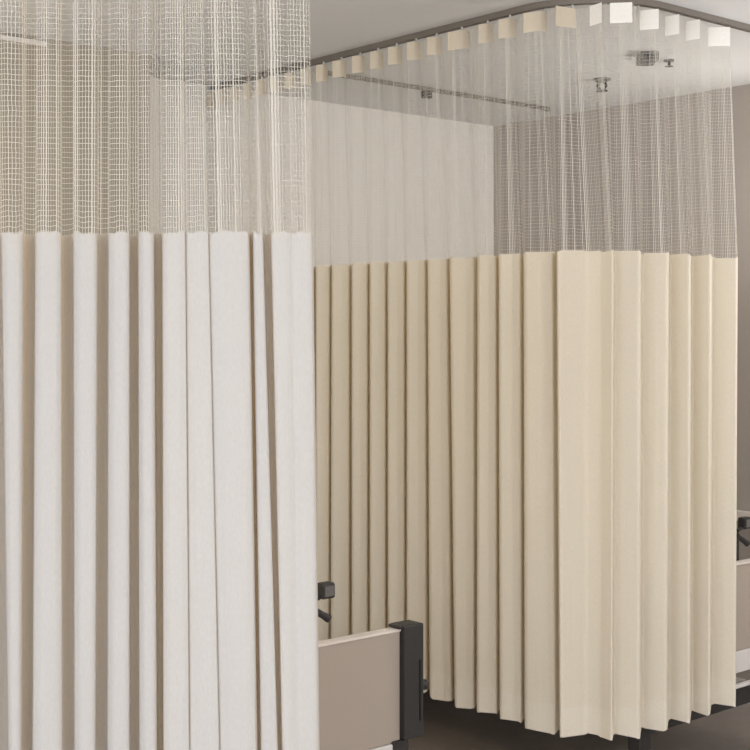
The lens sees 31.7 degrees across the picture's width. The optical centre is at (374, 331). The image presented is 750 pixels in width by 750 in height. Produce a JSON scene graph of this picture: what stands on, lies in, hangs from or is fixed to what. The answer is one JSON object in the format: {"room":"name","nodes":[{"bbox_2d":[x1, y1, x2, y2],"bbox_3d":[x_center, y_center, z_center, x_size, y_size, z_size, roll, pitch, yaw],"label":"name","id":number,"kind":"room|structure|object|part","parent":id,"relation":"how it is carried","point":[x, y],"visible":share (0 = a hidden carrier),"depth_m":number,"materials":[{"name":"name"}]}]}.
{"room":"hospital room","nodes":[
{"label":"hospital room","id":0,"kind":"room"},
{"bbox_2d":[0,32,149,235],"bbox_3d":[-2.868,-0.276,3.278,5.077,1.452,0.370,0,0,-40],"label":"wall","id":1,"kind":"structure","parent":0,"point":[30,151],"depth_m":4.58,"materials":[{"name":"beige paint"}]},
{"bbox_2d":[0,35,45,46],"bbox_3d":[-2.900,-0.981,3.000,4.668,0.016,0.012,0,0,-40],"label":"light","id":2,"kind":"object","parent":1,"relation":"attached to","point":[13,38],"depth_m":4.45,"materials":[{"name":"white"}]},
{"bbox_2d":[150,77,493,266],"bbox_3d":[-2.220,0.248,4.170,7.520,2.503,0.150,0,0,-40],"label":"wall","id":3,"kind":"structure","parent":0,"point":[340,151],"depth_m":5.84,"materials":[{"name":"paint"}]},
{"bbox_2d":[0,0,749,125],"bbox_3d":[0.076,-1.053,1.469,7.520,0.100,7.240,0,0,-40],"label":"ceiling","id":4,"kind":"structure","parent":0,"point":[336,26],"depth_m":4.62,"materials":[{"name":"paint"}]},
{"bbox_2d":[328,71,549,110],"bbox_3d":[0.280,-0.993,5.475,1.306,0.018,0.026,0,0,-40],"label":"rail","id":5,"kind":"object","parent":4,"relation":"attached to","point":[372,80],"visible":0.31,"depth_m":5.49,"materials":[{"name":"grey metal"}]},
{"bbox_2d":[421,90,431,115],"bbox_3d":[0.212,-0.935,5.418,0.044,0.104,0.028,0,0,-40],"label":"hanger","id":6,"kind":"object","parent":5,"relation":"hanging from","point":[427,91],"visible":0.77,"depth_m":5.41,"materials":[{"name":"grey plastic"}]},
{"bbox_2d":[206,0,749,90],"bbox_3d":[0.508,-0.993,4.583,2.644,0.018,1.180,0,0,11],"label":"rail","id":7,"kind":"object","parent":4,"relation":"attached to","point":[654,4],"visible":0.8,"depth_m":4.24,"materials":[{"name":"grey metal"}]},
{"bbox_2d":[208,2,737,739],"bbox_3d":[0.270,0.112,4.830,0.778,2.189,2.065,0,0,-40],"label":"privacy curtain","id":8,"kind":"object","parent":7,"relation":"hanging from","point":[529,460],"visible":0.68,"depth_m":4.15,"materials":[{"name":"beige fabric"}]},
{"bbox_3d":[0.271,-0.604,4.830,0.778,0.736,2.064,0,0,-40],"label":"net panel","id":9,"kind":"part","parent":8,"relation":"part of","materials":[{"name":"white fabric"}]},
{"bbox_3d":[0.271,0.436,4.829,0.778,1.358,2.062,0,0,-40],"label":"cloth panel","id":10,"kind":"part","parent":8,"relation":"part of","materials":[{"name":"beige fabric"}]},
{"bbox_2d":[593,77,610,91],"bbox_3d":[0.899,-0.978,5.241,0.068,0.050,0.068,0,0,-40],"label":"sprinkler","id":11,"kind":"object","parent":4,"relation":"attached to","point":[598,78],"visible":0.59,"depth_m":5.23,"materials":[{"name":"grey metal"}]},
{"bbox_2d":[636,51,658,65],"bbox_3d":[0.982,-0.986,4.771,0.064,0.034,0.103,0,0,0],"label":"ceiling sensor","id":12,"kind":"object","parent":4,"relation":"attached to","point":[645,63],"visible":0.73,"depth_m":4.72,"materials":[{"name":"grey plastic"}]},
{"bbox_2d":[663,59,673,66],"bbox_3d":[1.084,-0.991,4.877,0.040,0.024,0.040,0,0,-40],"label":"sprinkler","id":13,"kind":"object","parent":4,"relation":"attached to","point":[671,60],"visible":0.67,"depth_m":4.87,"materials":[{"name":"grey metal"}]},
{"bbox_3d":[-1.264,-0.993,3.293,1.109,0.018,2.425,0,0,-40],"label":"rail","id":14,"kind":"object","parent":4,"relation":"attached to","visible":0},
{"bbox_2d":[0,0,319,749],"bbox_3d":[-0.546,0.112,2.688,0.876,2.189,0.090,0,0,-3],"label":"privacy curtain","id":15,"kind":"object","parent":14,"relation":"hanging from","point":[159,587],"visible":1,"depth_m":2.67,"materials":[{"name":"white fabric"}]},
{"bbox_3d":[-0.555,-0.555,2.688,0.858,0.718,0.089,0,0,-3],"label":"net panel","id":16,"kind":"part","parent":15,"relation":"part of","materials":[{"name":"white fabric"}]},
{"bbox_3d":[-0.547,0.456,2.688,0.875,1.318,0.089,0,0,-3],"label":"cloth panel","id":17,"kind":"part","parent":15,"relation":"part of","materials":[{"name":"white fabric"}]},
{"bbox_2d":[408,689,749,749],"bbox_3d":[0.076,1.550,1.469,7.520,0.100,7.240,0,0,-40],"label":"floor","id":18,"kind":"structure","parent":0,"point":[446,726],"depth_m":4.92,"materials":[{"name":"plastic"}]},
{"bbox_2d":[317,581,428,749],"bbox_3d":[-0.882,1.032,3.935,0.998,0.935,2.020,0,0,-40],"label":"hospital bed","id":19,"kind":"object","parent":18,"relation":"on","point":[372,684],"visible":0.36,"depth_m":3.38,"materials":[{"name":"beige plastic"}]},
{"bbox_3d":[-0.138,0.708,3.324,0.062,0.047,0.022,0,0,-34],"label":"release lever","id":20,"kind":"part","parent":19,"relation":"part of","materials":[{"name":"grey plastic"}]},
{"bbox_3d":[-0.253,0.923,3.194,0.814,0.288,0.024,0,0,-40],"label":"footboard","id":21,"kind":"part","parent":19,"relation":"part of","materials":[{"name":"beige plastic"}]},
{"bbox_3d":[-0.255,1.104,3.197,0.830,0.072,0.038,0,0,-40],"label":"rail","id":22,"kind":"part","parent":19,"relation":"part of","materials":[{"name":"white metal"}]},
{"bbox_3d":[0.079,0.913,3.476,0.080,0.298,0.060,0,0,-40],"label":"corner post","id":23,"kind":"part","parent":19,"relation":"part of","materials":[{"name":"grey plastic"}]},
{"bbox_2d":[628,516,749,749],"bbox_3d":[0.506,1.032,5.116,0.998,0.935,2.020,0,0,-40],"label":"hospital bed","id":24,"kind":"object","parent":18,"relation":"on","point":[742,566],"visible":0.12,"depth_m":4.44,"materials":[{"name":"beige plastic"}]},
{"bbox_3d":[1.134,1.104,4.378,0.830,0.072,0.038,0,0,-40],"label":"rail","id":25,"kind":"part","parent":24,"relation":"part of","materials":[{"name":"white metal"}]},
{"bbox_3d":[1.136,0.923,4.375,0.814,0.288,0.024,0,0,-40],"label":"footboard","id":26,"kind":"part","parent":24,"relation":"part of","materials":[{"name":"beige plastic"}]},
{"bbox_3d":[1.251,0.708,4.505,0.062,0.047,0.022,0,0,-34],"label":"release lever","id":27,"kind":"part","parent":24,"relation":"part of","materials":[{"name":"grey plastic"}]},
{"bbox_2d":[494,84,749,679],"bbox_3d":[2.883,0.248,3.857,0.150,2.503,6.940,0,0,-40],"label":"wall","id":28,"kind":"structure","parent":0,"point":[740,94],"depth_m":5.72,"materials":[{"name":"beige paint"}]},
{"bbox_2d":[736,678,749,703],"bbox_3d":[2.822,1.455,3.804,0.012,0.090,6.900,0,0,-40],"label":"baseboard","id":29,"kind":"structure","parent":28,"relation":"attached to","point":[737,679],"depth_m":5.37,"materials":[{"name":"grey"}]},
{"bbox_2d":[737,510,749,520],"bbox_3d":[1.714,0.745,5.093,0.030,0.040,3.539,0,0,-40],"label":"trim","id":30,"kind":"structure","parent":28,"relation":"attached to","point":[740,513],"depth_m":5.34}
]}

